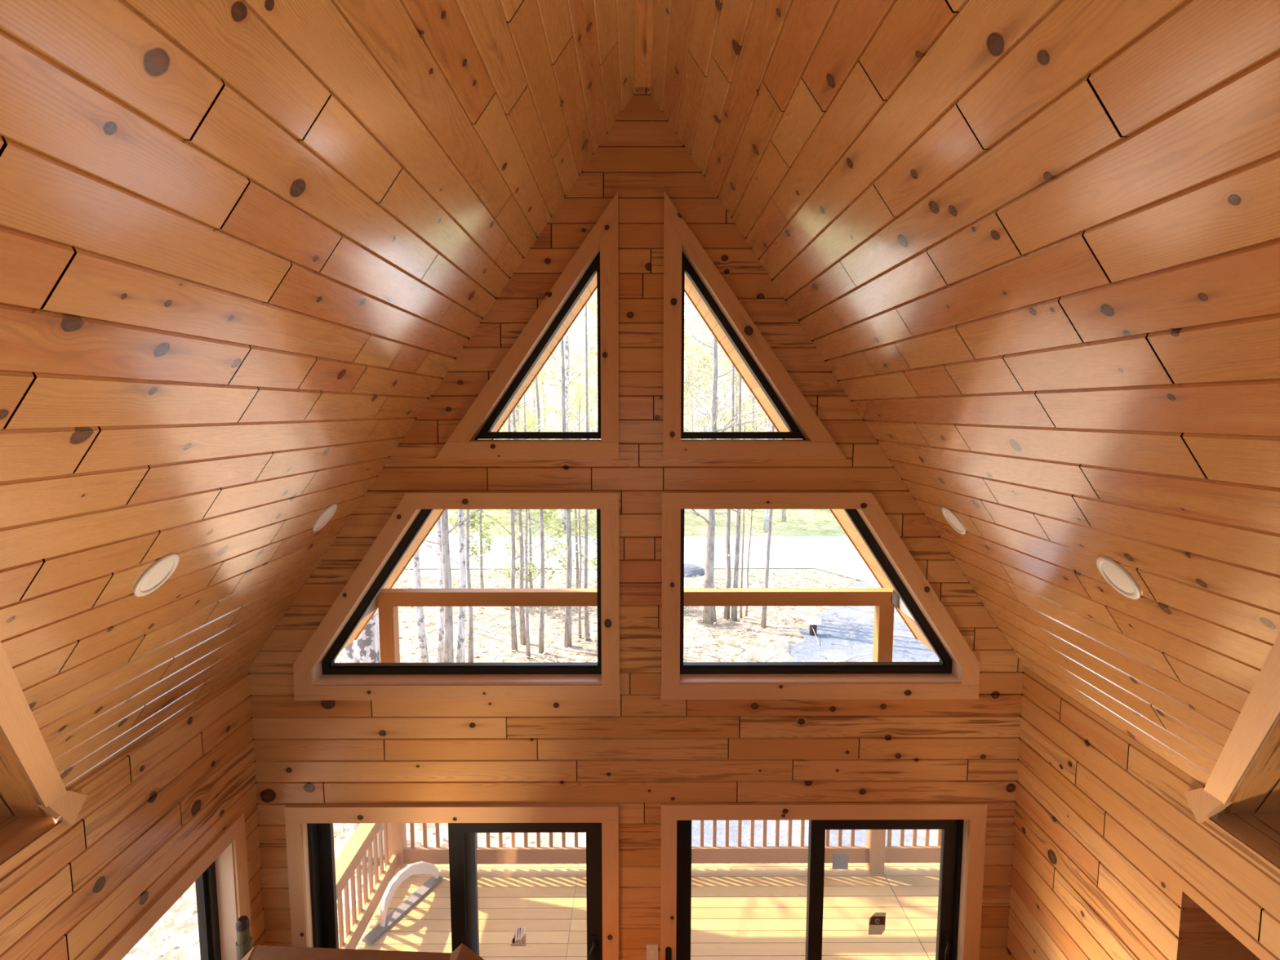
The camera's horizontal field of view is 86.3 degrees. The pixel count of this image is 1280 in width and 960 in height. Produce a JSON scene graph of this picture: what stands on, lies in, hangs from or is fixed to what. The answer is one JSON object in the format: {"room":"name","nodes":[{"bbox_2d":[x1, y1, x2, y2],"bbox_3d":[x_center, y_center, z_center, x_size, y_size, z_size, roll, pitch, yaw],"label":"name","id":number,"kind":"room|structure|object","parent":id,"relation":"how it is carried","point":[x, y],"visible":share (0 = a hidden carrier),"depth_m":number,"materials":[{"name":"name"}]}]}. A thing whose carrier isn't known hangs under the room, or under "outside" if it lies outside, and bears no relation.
{"room":"cabin living room","nodes":[
{"label":"cabin living room","id":0,"kind":"room"},
{"bbox_2d":[0,732,60,865],"bbox_3d":[-2.313,0.703,1.016,2.282,1.851,3.650,0,6,0],"label":"wall","id":1,"kind":"structure","parent":0,"point":[22,821],"depth_m":2.66,"materials":[{"name":"brown wood"}]},
{"bbox_2d":[0,644,265,959],"bbox_3d":[-2.474,2.906,1.289,0.250,3.157,6.400,0,6,0],"label":"wall","id":2,"kind":"structure","parent":0,"point":[149,811],"depth_m":3.20,"materials":[{"name":"brown wood"}]},
{"bbox_2d":[0,641,87,825],"bbox_3d":[-1.801,0.607,1.907,0.146,1.809,2.141,-4,7,-34],"label":"trim","id":3,"kind":"structure","parent":2,"relation":"attached to","point":[19,727],"depth_m":2.29,"materials":[{"name":"brown wood"}]},
{"bbox_2d":[96,813,252,959],"bbox_3d":[-2.448,2.585,3.257,0.220,1.070,1.680,0,6,0],"label":"window","id":4,"kind":"structure","parent":2,"relation":"in","point":[220,873],"depth_m":3.93,"materials":[{"name":"brown wood"}]},
{"bbox_2d":[248,87,1023,959],"bbox_3d":[-0.018,0.969,4.219,4.924,6.421,0.200,0,6,0],"label":"wall","id":5,"kind":"structure","parent":0,"point":[638,752],"depth_m":4.16,"materials":[{"name":"brown wood"}]},
{"bbox_2d":[284,804,618,959],"bbox_3d":[-1.159,3.083,4.418,2.052,2.175,0.220,0,6,0],"label":"door","id":6,"kind":"structure","parent":5,"relation":"in","point":[309,832],"depth_m":4.30,"materials":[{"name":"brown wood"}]},
{"bbox_2d":[293,492,619,700],"bbox_3d":[-1.106,0.693,4.179,1.967,1.262,0.225,0,6,0],"label":"window","id":7,"kind":"structure","parent":5,"relation":"in","point":[317,676],"depth_m":4.13,"materials":[{"name":"brown wood"}]},
{"bbox_2d":[435,191,618,458],"bbox_3d":[-0.660,-0.884,4.021,1.071,1.508,0.225,0,6,0],"label":"window","id":8,"kind":"structure","parent":5,"relation":"in","point":[598,252],"depth_m":3.96,"materials":[{"name":"brown wood"}]},
{"bbox_2d":[646,944,657,959],"bbox_3d":[0.077,2.994,4.317,0.073,0.115,0.013,0,6,0],"label":"light switch","id":9,"kind":"object","parent":5,"relation":"attached to","point":[651,949],"visible":1,"depth_m":4.32,"materials":[{"name":"white plastic"}]},
{"bbox_2d":[662,190,846,458],"bbox_3d":[0.671,-0.886,4.027,1.073,1.512,0.225,0,6,0],"label":"window","id":10,"kind":"structure","parent":5,"relation":"in","point":[683,253],"depth_m":3.97,"materials":[{"name":"brown wood"}]},
{"bbox_2d":[660,492,979,699],"bbox_3d":[1.090,0.692,4.188,1.929,1.262,0.225,0,6,0],"label":"window","id":11,"kind":"structure","parent":5,"relation":"in","point":[956,675],"depth_m":4.13,"materials":[{"name":"brown wood"}]},
{"bbox_2d":[660,802,987,959],"bbox_3d":[1.136,3.078,4.423,2.013,2.184,0.228,0,6,0],"label":"door","id":12,"kind":"structure","parent":5,"relation":"in","point":[962,825],"depth_m":4.30,"materials":[{"name":"brown wood"}]},
{"bbox_2d":[341,272,935,653],"bbox_3d":[-0.030,-0.298,5.523,5.840,4.179,2.650,0,6,0],"label":"roof overhang","id":13,"kind":"structure","parent":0,"point":[841,514],"depth_m":6.60,"materials":[{"name":"brown wood"}]},
{"bbox_2d":[361,599,377,619],"bbox_3d":[-2.588,1.242,5.522,0.130,0.185,2.360,0,6,0],"label":"beam","id":14,"kind":"structure","parent":13,"relation":"attached to","point":[372,607],"depth_m":6.43,"materials":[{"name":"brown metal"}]},
{"bbox_2d":[892,589,915,621],"bbox_3d":[2.512,1.248,5.545,0.190,0.200,2.360,0,6,0],"label":"beam","id":15,"kind":"structure","parent":13,"relation":"attached to","point":[897,602],"depth_m":6.50,"materials":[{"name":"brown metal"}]},
{"bbox_2d":[338,860,940,959],"bbox_3d":[1.117,4.155,5.867,7.520,0.250,2.428,0,6,0],"label":"deck","id":16,"kind":"object","parent":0,"point":[743,911],"visible":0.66,"depth_m":6.29,"materials":[{"name":"brown wood"}]},
{"bbox_2d":[377,606,407,875],"bbox_3d":[-2.432,2.565,6.732,0.141,2.740,0.140,0,6,0],"label":"post","id":17,"kind":"object","parent":16,"relation":"on","point":[388,628],"visible":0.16,"depth_m":6.60,"materials":[{"name":"brown wood"}]},
{"bbox_2d":[334,822,398,949],"bbox_3d":[-2.428,3.547,5.691,0.140,0.885,2.130,0,6,0],"label":"deck railing","id":18,"kind":"object","parent":17,"relation":"attached to","point":[349,858],"visible":0.54,"depth_m":5.95,"materials":[{"name":"brown wood"}]},
{"bbox_2d":[403,819,869,864],"bbox_3d":[-0.033,3.432,6.830,4.660,0.885,0.140,0,6,0],"label":"deck railing","id":19,"kind":"object","parent":17,"relation":"attached to","point":[563,854],"visible":0.3,"depth_m":6.84,"materials":[{"name":"brown wood"}]},
{"bbox_2d":[362,861,442,945],"bbox_3d":[-2.183,3.788,6.320,0.100,0.385,0.915,3,6,25],"label":"stand","id":20,"kind":"object","parent":16,"relation":"on","point":[421,867],"visible":1,"depth_m":6.28,"materials":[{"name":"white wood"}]},
{"bbox_2d":[865,605,894,873],"bbox_3d":[2.368,2.563,6.753,0.141,2.740,0.140,0,6,0],"label":"post","id":21,"kind":"object","parent":16,"relation":"on","point":[883,625],"visible":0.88,"depth_m":6.64,"materials":[{"name":"brown wood"}]},
{"bbox_2d":[375,587,894,606],"bbox_3d":[-0.028,1.132,6.598,5.000,0.138,0.140,0,6,0],"label":"beam","id":22,"kind":"structure","parent":21,"relation":"on","point":[756,596],"depth_m":6.53,"materials":[{"name":"brown wood"}]},
{"bbox_2d":[884,829,941,862],"bbox_3d":[3.605,3.430,6.846,2.335,0.885,0.140,0,6,0],"label":"deck railing","id":23,"kind":"object","parent":21,"relation":"attached to","point":[901,853],"visible":0.08,"depth_m":6.85,"materials":[{"name":"brown wood"}]},
{"bbox_2d":[0,0,1279,801],"bbox_3d":[-0.003,-0.233,0.881,4.714,3.372,6.200,0,6,0],"label":"ceiling","id":24,"kind":"structure","parent":0,"point":[1033,246],"depth_m":1.93,"materials":[{"name":"brown wood"}]},
{"bbox_2d":[133,553,179,596],"bbox_3d":[-1.658,0.326,2.344,0.106,0.147,0.177,0,6,-2],"label":"recessed light","id":25,"kind":"object","parent":24,"relation":"in","point":[156,575],"visible":1,"depth_m":2.33,"materials":[{"name":"white plastic"}]},
{"bbox_2d":[312,503,337,531],"bbox_3d":[-1.663,0.198,3.605,0.106,0.147,0.177,0,6,-2],"label":"recessed light","id":26,"kind":"object","parent":24,"relation":"in","point":[328,513],"visible":1,"depth_m":3.59,"materials":[{"name":"white plastic"}]},
{"bbox_2d":[634,0,653,87],"bbox_3d":[0.028,-1.857,0.679,0.088,0.042,6.125,0,6,0],"label":"trim","id":27,"kind":"structure","parent":24,"relation":"attached to","point":[643,9],"depth_m":3.26,"materials":[{"name":"brown wood"}]},
{"bbox_2d":[942,506,965,534],"bbox_3d":[1.665,0.215,3.625,0.104,0.148,0.177,0,6,-4],"label":"recessed light","id":28,"kind":"object","parent":24,"relation":"in","point":[949,516],"visible":1,"depth_m":3.61,"materials":[{"name":"white plastic"}]},
{"bbox_2d":[1096,555,1141,599],"bbox_3d":[1.670,0.341,2.386,0.104,0.148,0.177,0,6,-4],"label":"recessed light","id":29,"kind":"object","parent":24,"relation":"in","point":[1115,575],"visible":1,"depth_m":2.38,"materials":[{"name":"white plastic"}]},
{"bbox_2d":[415,87,877,439],"bbox_3d":[-0.009,-0.143,2.172,7.600,4.434,9.350,0,6,0],"label":"roof","id":30,"kind":"structure","parent":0,"point":[646,87],"depth_m":4.27,"materials":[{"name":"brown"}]},
{"bbox_2d":[354,286,917,640],"bbox_3d":[-0.035,-0.485,6.851,6.161,4.299,0.030,0,6,0],"label":"trim","id":31,"kind":"structure","parent":30,"relation":"attached to","point":[594,290],"depth_m":6.83,"materials":[{"name":"brown wood"}]},
{"bbox_2d":[1006,644,1279,959],"bbox_3d":[2.918,2.904,1.312,1.155,3.157,6.400,0,6,0],"label":"wall","id":32,"kind":"structure","parent":0,"point":[1112,860],"depth_m":3.37,"materials":[{"name":"brown wood"}]},
{"bbox_2d":[1183,631,1279,822],"bbox_3d":[1.800,0.605,1.923,0.146,1.808,2.125,4,7,33],"label":"trim","id":33,"kind":"structure","parent":32,"relation":"attached to","point":[1260,712],"depth_m":2.26,"materials":[{"name":"brown wood"}]},
{"bbox_2d":[1209,718,1279,869],"bbox_3d":[2.320,0.701,1.036,2.252,1.851,3.650,0,6,0],"label":"wall","id":34,"kind":"structure","parent":0,"point":[1253,817],"depth_m":2.66,"materials":[{"name":"brown wood"}]},
{"bbox_3d":[0.573,4.483,1.487,5.845,0.020,6.450,0,6,0],"label":"floor","id":35,"kind":"structure","parent":0,"visible":0},
{"bbox_2d":[235,915,253,959],"bbox_3d":[-2.260,3.351,3.968,0.081,1.733,0.081,0,6,0],"label":"tube","id":36,"kind":"object","parent":35,"relation":"on","point":[244,940],"visible":1,"depth_m":3.87,"materials":[{"name":"grey"}]},
{"bbox_2d":[241,943,484,959],"bbox_3d":[-1.492,3.416,3.581,1.643,1.682,0.550,0,6,0],"label":"carton","id":37,"kind":"object","parent":35,"relation":"on","point":[462,952],"visible":1,"depth_m":3.74,"materials":[{"name":"brown cardboard"}]},
{"label":"outside","id":38,"kind":"structure","parent":0,"visible":0},
{"bbox_2d":[499,405,775,431],"bbox_3d":[-0.409,-7.285,95.752,260.000,6.800,68.000,0,6,0],"label":"hill","id":39,"kind":"structure","parent":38,"point":[720,411],"depth_m":107.71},
{"bbox_2d":[500,396,542,431],"bbox_3d":[-13.593,-9.485,66.076,8.424,16.213,11.798,-1,6,-11],"label":"tree","id":40,"kind":"object","parent":39,"relation":"on","point":[504,427],"visible":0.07,"depth_m":66.51,"materials":[{"name":"green plant"}]},
{"bbox_2d":[520,327,577,431],"bbox_3d":[-10.558,-11.609,66.285,11.429,20.384,12.364,-3,6,-27],"label":"tree","id":41,"kind":"object","parent":39,"relation":"on","point":[534,402],"visible":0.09,"depth_m":66.57,"materials":[{"name":"green plant"}]},
{"bbox_2d":[549,291,598,431],"bbox_3d":[-4.472,-10.428,65.728,10.290,18.353,11.132,4,7,33],"label":"tree","id":42,"kind":"object","parent":39,"relation":"on","point":[597,424],"visible":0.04,"depth_m":65.42,"materials":[{"name":"plant"}]},
{"bbox_2d":[684,296,742,431],"bbox_3d":[4.214,-9.405,65.646,12.012,16.507,8.576,3,6,24],"label":"tree","id":43,"kind":"object","parent":39,"relation":"on","point":[702,324],"visible":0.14,"depth_m":64.41,"materials":[{"name":"green plant"}]},
{"bbox_2d":[688,328,751,431],"bbox_3d":[8.253,-9.349,68.034,9.310,15.349,8.606,1,6,10],"label":"tree","id":44,"kind":"object","parent":39,"relation":"on","point":[708,329],"visible":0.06,"depth_m":67.86,"materials":[{"name":"green plant"}]},
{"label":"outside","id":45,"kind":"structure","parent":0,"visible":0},
{"bbox_2d":[405,536,867,568],"bbox_3d":[-0.127,3.136,30.270,120.000,0.001,6.800,0,6,0],"label":"road","id":46,"kind":"structure","parent":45,"point":[797,552],"depth_m":29.78,"materials":[{"name":"grey asphalt"}]},
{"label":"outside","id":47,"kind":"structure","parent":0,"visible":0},
{"bbox_2d":[816,568,877,582],"bbox_3d":[23.405,3.887,22.808,33.000,0.001,8.400,0,6,0],"label":"apron","id":48,"kind":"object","parent":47,"point":[845,571],"visible":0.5,"depth_m":26.15,"materials":[{"name":"white concrete"}]},
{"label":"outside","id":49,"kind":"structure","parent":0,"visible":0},
{"bbox_2d":[426,509,846,537],"bbox_3d":[-0.203,1.133,47.958,160.000,0.440,28.800,0,6,0],"label":"grass verge","id":50,"kind":"structure","parent":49,"point":[799,522],"depth_m":37.32,"materials":[{"name":"green plant"}]},
{"bbox_2d":[470,426,534,526],"bbox_3d":[-8.663,-4.280,35.583,10.087,13.861,7.202,2,6,18],"label":"tree","id":51,"kind":"object","parent":50,"relation":"on","point":[533,427],"visible":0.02,"depth_m":36.81,"materials":[{"name":"green plant"}]},
{"bbox_2d":[498,386,547,431],"bbox_3d":[-10.937,-6.918,45.806,10.185,16.791,9.414,5,8,41],"label":"tree","id":52,"kind":"object","parent":50,"relation":"on","point":[540,386],"visible":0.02,"depth_m":44.39,"materials":[{"name":"green plant"}]},
{"bbox_2d":[500,346,561,522],"bbox_3d":[-6.500,-4.058,37.108,9.536,13.105,6.809,0,6,3],"label":"tree","id":53,"kind":"object","parent":50,"relation":"on","point":[555,372],"visible":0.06,"depth_m":37.67,"materials":[{"name":"green plant"}]},
{"bbox_2d":[506,372,561,431],"bbox_3d":[-8.545,-5.598,49.339,9.678,13.299,6.910,2,6,17],"label":"tree","id":54,"kind":"object","parent":50,"relation":"on","point":[534,415],"visible":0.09,"depth_m":49.95,"materials":[{"name":"green plant"}]},
{"bbox_2d":[515,351,573,510],"bbox_3d":[-7.628,-7.651,40.745,11.538,19.472,8.786,-5,8,-42],"label":"tree","id":55,"kind":"object","parent":50,"relation":"on","point":[517,417],"visible":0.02,"depth_m":41.50,"materials":[{"name":"green plant"}]},
{"bbox_2d":[506,342,593,431],"bbox_3d":[-7.387,-6.959,55.973,7.507,14.448,10.514,0,6,3],"label":"tree","id":56,"kind":"object","parent":50,"relation":"on","point":[551,357],"visible":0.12,"depth_m":55.36,"materials":[{"name":"green plant"}]},
{"bbox_2d":[525,291,597,511],"bbox_3d":[-4.408,-6.142,41.377,7.475,16.332,9.703,2,6,18],"label":"tree","id":57,"kind":"object","parent":50,"relation":"on","point":[577,357],"visible":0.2,"depth_m":41.64,"materials":[{"name":"green plant"}]},
{"bbox_2d":[533,301,597,530],"bbox_3d":[-3.890,-8.027,34.031,9.774,21.662,12.836,4,7,35],"label":"tree","id":58,"kind":"object","parent":50,"relation":"on","point":[566,341],"visible":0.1,"depth_m":34.71,"materials":[{"name":"green plant"}]},
{"bbox_2d":[542,324,597,431],"bbox_3d":[-3.193,-5.059,47.842,6.557,12.620,9.184,1,6,9],"label":"tree","id":59,"kind":"object","parent":50,"relation":"on","point":[593,367],"visible":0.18,"depth_m":46.66,"materials":[{"name":"green plant"}]},
{"bbox_2d":[545,325,597,431],"bbox_3d":[-5.710,-6.260,57.284,9.260,12.724,6.611,-1,6,-7],"label":"tree","id":60,"kind":"object","parent":50,"relation":"on","point":[572,341],"visible":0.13,"depth_m":56.73,"materials":[{"name":"green plant"}]},
{"bbox_2d":[554,288,706,431],"bbox_3d":[-1.947,-5.339,36.159,8.244,15.868,11.547,6,8,44],"label":"tree","id":61,"kind":"object","parent":50,"relation":"on","point":[593,308],"visible":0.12,"depth_m":35.67,"materials":[{"name":"green plant"}]},
{"bbox_2d":[571,314,718,422],"bbox_3d":[-1.149,-10.101,58.426,12.202,20.117,11.279,-2,6,-21],"label":"tree","id":62,"kind":"object","parent":50,"relation":"on","point":[579,314],"visible":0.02,"depth_m":56.39,"materials":[{"name":"green plant"}]},
{"bbox_2d":[544,291,747,431],"bbox_3d":[0.201,-8.175,38.302,12.801,21.104,11.832,4,7,33],"label":"tree","id":63,"kind":"object","parent":50,"relation":"on","point":[575,353],"visible":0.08,"depth_m":37.99,"materials":[{"name":"green plant"}]},
{"bbox_2d":[575,302,727,422],"bbox_3d":[-0.070,-8.594,48.882,10.883,19.410,11.773,2,6,20],"label":"tree","id":64,"kind":"object","parent":50,"relation":"on","point":[684,303],"visible":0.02,"depth_m":49.01,"materials":[{"name":"green plant"}]},
{"bbox_2d":[582,295,758,511],"bbox_3d":[2.279,-8.466,40.453,11.882,21.192,12.854,-3,6,-24],"label":"tree","id":65,"kind":"object","parent":50,"relation":"on","point":[695,381],"visible":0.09,"depth_m":39.59,"materials":[{"name":"plant"}]},
{"bbox_2d":[683,306,719,431],"bbox_3d":[2.327,-7.309,58.914,10.496,14.423,7.494,-3,6,-26],"label":"tree","id":66,"kind":"object","parent":50,"relation":"on","point":[693,307],"visible":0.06,"depth_m":57.83,"materials":[{"name":"green plant"}]},
{"bbox_2d":[684,320,730,431],"bbox_3d":[4.223,-5.142,47.407,9.367,12.872,6.688,-3,7,-29],"label":"tree","id":67,"kind":"object","parent":50,"relation":"on","point":[706,329],"visible":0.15,"depth_m":46.69,"materials":[{"name":"green plant"}]},
{"bbox_2d":[686,321,759,431],"bbox_3d":[8.211,-10.196,56.109,12.643,20.844,11.686,5,8,40],"label":"tree","id":68,"kind":"object","parent":50,"relation":"on","point":[703,322],"visible":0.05,"depth_m":56.52,"materials":[{"name":"plant"}]},
{"bbox_2d":[683,297,767,524],"bbox_3d":[3.476,-7.901,36.196,11.764,20.982,12.726,4,7,34],"label":"tree","id":69,"kind":"object","parent":50,"relation":"on","point":[696,401],"visible":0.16,"depth_m":35.62,"materials":[{"name":"green plant"}]},
{"bbox_2d":[684,323,774,431],"bbox_3d":[7.043,-6.773,46.031,11.973,16.454,8.549,2,6,17],"label":"tree","id":70,"kind":"object","parent":50,"relation":"on","point":[701,353],"visible":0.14,"depth_m":46.63,"materials":[{"name":"green plant"}]},
{"bbox_2d":[685,327,775,511],"bbox_3d":[7.248,-6.613,41.342,9.690,17.282,10.483,4,7,34],"label":"tree","id":71,"kind":"object","parent":50,"relation":"on","point":[753,397],"visible":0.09,"depth_m":41.48,"materials":[{"name":"green plant"}]},
{"bbox_2d":[686,333,777,533],"bbox_3d":[7.010,-4.613,34.424,7.671,14.764,10.744,2,6,22],"label":"tree","id":72,"kind":"object","parent":50,"relation":"on","point":[766,514],"visible":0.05,"depth_m":34.60,"materials":[{"name":"green plant"}]},
{"bbox_2d":[702,385,777,431],"bbox_3d":[10.443,-6.502,46.862,8.811,15.716,9.532,6,8,45],"label":"tree","id":73,"kind":"object","parent":50,"relation":"on","point":[735,385],"visible":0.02,"depth_m":46.61,"materials":[{"name":"green plant"}]},
{"bbox_2d":[719,375,776,431],"bbox_3d":[11.704,-9.982,56.303,11.434,20.394,12.370,1,6,5],"label":"tree","id":74,"kind":"object","parent":50,"relation":"on","point":[725,375],"visible":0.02,"depth_m":55.60,"materials":[{"name":"green plant"}]},
{"bbox_2d":[720,364,786,521],"bbox_3d":[7.757,-5.010,37.594,8.355,14.902,9.039,4,7,37],"label":"tree","id":75,"kind":"object","parent":50,"relation":"on","point":[783,511],"visible":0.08,"depth_m":38.16,"materials":[{"name":"green plant"}]},
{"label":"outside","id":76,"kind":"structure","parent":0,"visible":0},
{"bbox_2d":[691,580,939,846],"bbox_3d":[6.534,4.509,16.014,15.800,0.001,17.500,0,6,0],"label":"gravel drive","id":77,"kind":"structure","parent":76,"point":[906,648],"depth_m":17.20,"materials":[{"name":"grey gravel"}]},
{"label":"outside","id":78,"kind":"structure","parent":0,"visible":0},
{"bbox_2d":[121,568,902,959],"bbox_3d":[-0.055,4.859,13.559,90.000,0.296,42.000,0,6,0],"label":"ground","id":79,"kind":"structure","parent":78,"point":[180,920],"depth_m":18.87,"materials":[{"name":"beige soil"}]},
{"bbox_2d":[341,640,354,839],"bbox_3d":[-4.016,-0.227,9.537,2.824,11.065,2.719,6,8,44],"label":"tree","id":80,"kind":"object","parent":79,"relation":"on","point":[348,651],"visible":0.02,"depth_m":9.78,"materials":[{"name":"white plant"}]},
{"bbox_2d":[346,608,384,873],"bbox_3d":[-3.780,-0.242,8.738,3.507,11.230,2.729,0,6,0],"label":"tree","id":81,"kind":"object","parent":79,"relation":"on","point":[366,646],"visible":0.02,"depth_m":9.09,"materials":[{"name":"white plant"}]},
{"bbox_2d":[412,549,429,662],"bbox_3d":[-5.376,-1.069,14.978,3.058,11.527,2.947,0,6,0],"label":"birch","id":82,"kind":"object","parent":79,"relation":"on","point":[422,642],"visible":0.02,"depth_m":15.33,"materials":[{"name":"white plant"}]},
{"bbox_2d":[435,517,444,662],"bbox_3d":[-4.955,-0.892,15.886,2.752,11.067,3.437,2,6,15],"label":"birch","id":83,"kind":"object","parent":79,"relation":"on","point":[441,610],"visible":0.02,"depth_m":15.90,"materials":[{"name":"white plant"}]},
{"bbox_2d":[422,509,466,662],"bbox_3d":[-3.836,-1.238,15.379,3.305,11.818,3.010,0,6,0],"label":"birch","id":84,"kind":"object","parent":79,"relation":"on","point":[460,650],"visible":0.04,"depth_m":15.29,"materials":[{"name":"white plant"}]},
{"bbox_2d":[424,509,485,662],"bbox_3d":[-4.786,-0.811,14.596,3.761,11.068,2.580,3,6,23],"label":"bare tree","id":85,"kind":"object","parent":79,"relation":"on","point":[448,647],"visible":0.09,"depth_m":14.88,"materials":[{"name":"grey plant"}]},
{"bbox_2d":[448,509,473,662],"bbox_3d":[-4.557,-0.977,16.569,3.104,11.064,2.589,-1,6,-14],"label":"bare tree","id":86,"kind":"object","parent":79,"relation":"on","point":[470,652],"visible":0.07,"depth_m":16.61,"materials":[{"name":"grey plant"}]},
{"bbox_2d":[448,509,502,588],"bbox_3d":[-5.809,1.637,22.930,2.237,4.617,2.353,0,6,0],"label":"sapling","id":87,"kind":"object","parent":79,"relation":"on","point":[482,535],"visible":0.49,"depth_m":22.89,"materials":[{"name":"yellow plant"}]},
{"bbox_2d":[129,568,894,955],"bbox_3d":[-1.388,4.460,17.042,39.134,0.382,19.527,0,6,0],"label":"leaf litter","id":88,"kind":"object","parent":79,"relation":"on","point":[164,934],"visible":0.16,"depth_m":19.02,"materials":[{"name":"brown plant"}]},
{"bbox_2d":[505,394,547,657],"bbox_3d":[-2.593,1.206,16.823,2.019,6.562,1.566,0,6,0],"label":"sapling","id":89,"kind":"object","parent":79,"relation":"on","point":[527,636],"visible":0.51,"depth_m":16.79,"materials":[{"name":"grey plant"}]},
{"bbox_2d":[475,509,578,588],"bbox_3d":[-3.622,1.751,21.539,3.284,4.801,2.720,0,6,0],"label":"sapling","id":90,"kind":"object","parent":79,"relation":"on","point":[532,566],"visible":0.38,"depth_m":21.69,"materials":[{"name":"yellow plant"}]},
{"bbox_2d":[475,369,590,652],"bbox_3d":[-2.615,-1.117,17.517,3.617,11.064,2.077,-2,6,-22],"label":"bare tree","id":91,"kind":"object","parent":79,"relation":"on","point":[513,619],"visible":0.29,"depth_m":17.31,"materials":[{"name":"grey plant"}]},
{"bbox_2d":[511,377,559,644],"bbox_3d":[-3.404,-1.218,17.739,2.705,11.451,3.882,0,6,0],"label":"bare tree","id":92,"kind":"object","parent":79,"relation":"on","point":[522,616],"visible":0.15,"depth_m":18.12,"materials":[{"name":"grey plant"}]},
{"bbox_2d":[497,330,591,653],"bbox_3d":[-2.590,-0.993,17.044,3.359,11.063,3.560,2,6,17],"label":"bare tree","id":93,"kind":"object","parent":79,"relation":"on","point":[541,632],"visible":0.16,"depth_m":17.20,"materials":[{"name":"grey plant"}]},
{"bbox_2d":[497,303,597,640],"bbox_3d":[-1.771,-1.546,17.733,3.298,11.962,3.944,0,6,0],"label":"bare tree","id":94,"kind":"object","parent":79,"relation":"on","point":[587,632],"visible":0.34,"depth_m":18.10,"materials":[{"name":"grey plant"}]},
{"bbox_2d":[527,509,596,588],"bbox_3d":[-1.900,1.504,22.927,3.266,4.880,3.096,-4,7,-37],"label":"sapling","id":95,"kind":"object","parent":79,"relation":"on","point":[590,562],"visible":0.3,"depth_m":22.82,"materials":[{"name":"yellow plant"}]},
{"bbox_2d":[560,398,596,638],"bbox_3d":[-1.698,1.077,18.553,1.270,6.562,1.802,3,6,24],"label":"sapling","id":96,"kind":"object","parent":79,"relation":"on","point":[577,399],"visible":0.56,"depth_m":18.54,"materials":[{"name":"grey plant"}]},
{"bbox_2d":[560,296,597,648],"bbox_3d":[-1.727,-1.057,17.395,3.508,11.064,2.899,0,6,0],"label":"bare tree","id":97,"kind":"object","parent":79,"relation":"on","point":[567,634],"visible":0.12,"depth_m":17.67,"materials":[{"name":"grey plant"}]},
{"bbox_2d":[339,573,872,662],"bbox_3d":[-3.490,4.161,17.915,22.221,0.791,14.097,0,6,0],"label":"twigs","id":98,"kind":"object","parent":79,"relation":"on","point":[397,584],"visible":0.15,"depth_m":18.41,"materials":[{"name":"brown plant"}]},
{"bbox_2d":[684,563,704,577],"bbox_3d":[1.818,3.404,26.039,1.553,0.420,1.031,0,6,0],"label":"boulder","id":99,"kind":"object","parent":79,"relation":"on","point":[691,570],"visible":0.62,"depth_m":25.77,"materials":[{"name":"grey stone"}]},
{"bbox_2d":[687,373,744,621],"bbox_3d":[2.592,-1.409,19.763,3.111,11.472,3.418,0,6,0],"label":"bare tree","id":100,"kind":"object","parent":79,"relation":"on","point":[734,608],"visible":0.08,"depth_m":20.22,"materials":[{"name":"grey plant"}]},
{"bbox_2d":[683,322,755,624],"bbox_3d":[2.056,-1.420,19.630,2.998,11.374,3.937,0,6,0],"label":"bare tree","id":101,"kind":"object","parent":79,"relation":"on","point":[709,611],"visible":0.65,"depth_m":19.64,"materials":[{"name":"grey plant"}]},
{"bbox_2d":[686,363,762,619],"bbox_3d":[2.488,-1.243,19.860,2.664,11.066,3.952,-5,8,-43],"label":"bare tree","id":102,"kind":"object","parent":79,"relation":"on","point":[726,608],"visible":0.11,"depth_m":20.25,"materials":[{"name":"grey plant"}]},
{"bbox_2d":[718,404,774,616],"bbox_3d":[3.299,1.054,20.394,1.685,6.562,2.425,3,6,25],"label":"sapling","id":103,"kind":"object","parent":79,"relation":"on","point":[768,429],"visible":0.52,"depth_m":20.73,"materials":[{"name":"grey plant"}]},
{"bbox_2d":[715,404,782,617],"bbox_3d":[3.099,1.049,20.373,2.310,6.562,1.004,3,6,26],"label":"sapling","id":104,"kind":"object","parent":79,"relation":"on","point":[743,533],"visible":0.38,"depth_m":20.53,"materials":[{"name":"grey plant"}]},
{"bbox_2d":[723,405,779,628],"bbox_3d":[3.382,-1.119,19.300,3.653,11.065,3.243,0,6,0],"label":"bare tree","id":105,"kind":"object","parent":79,"relation":"on","point":[763,620],"visible":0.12,"depth_m":19.60,"materials":[{"name":"grey plant"}]},
{"bbox_2d":[806,616,821,635],"bbox_3d":[4.753,4.067,18.695,0.340,0.580,0.300,0,6,0],"label":"utility pedestal","id":106,"kind":"object","parent":79,"relation":"on","point":[813,621],"visible":0.82,"depth_m":18.60,"materials":[{"name":"grey"}]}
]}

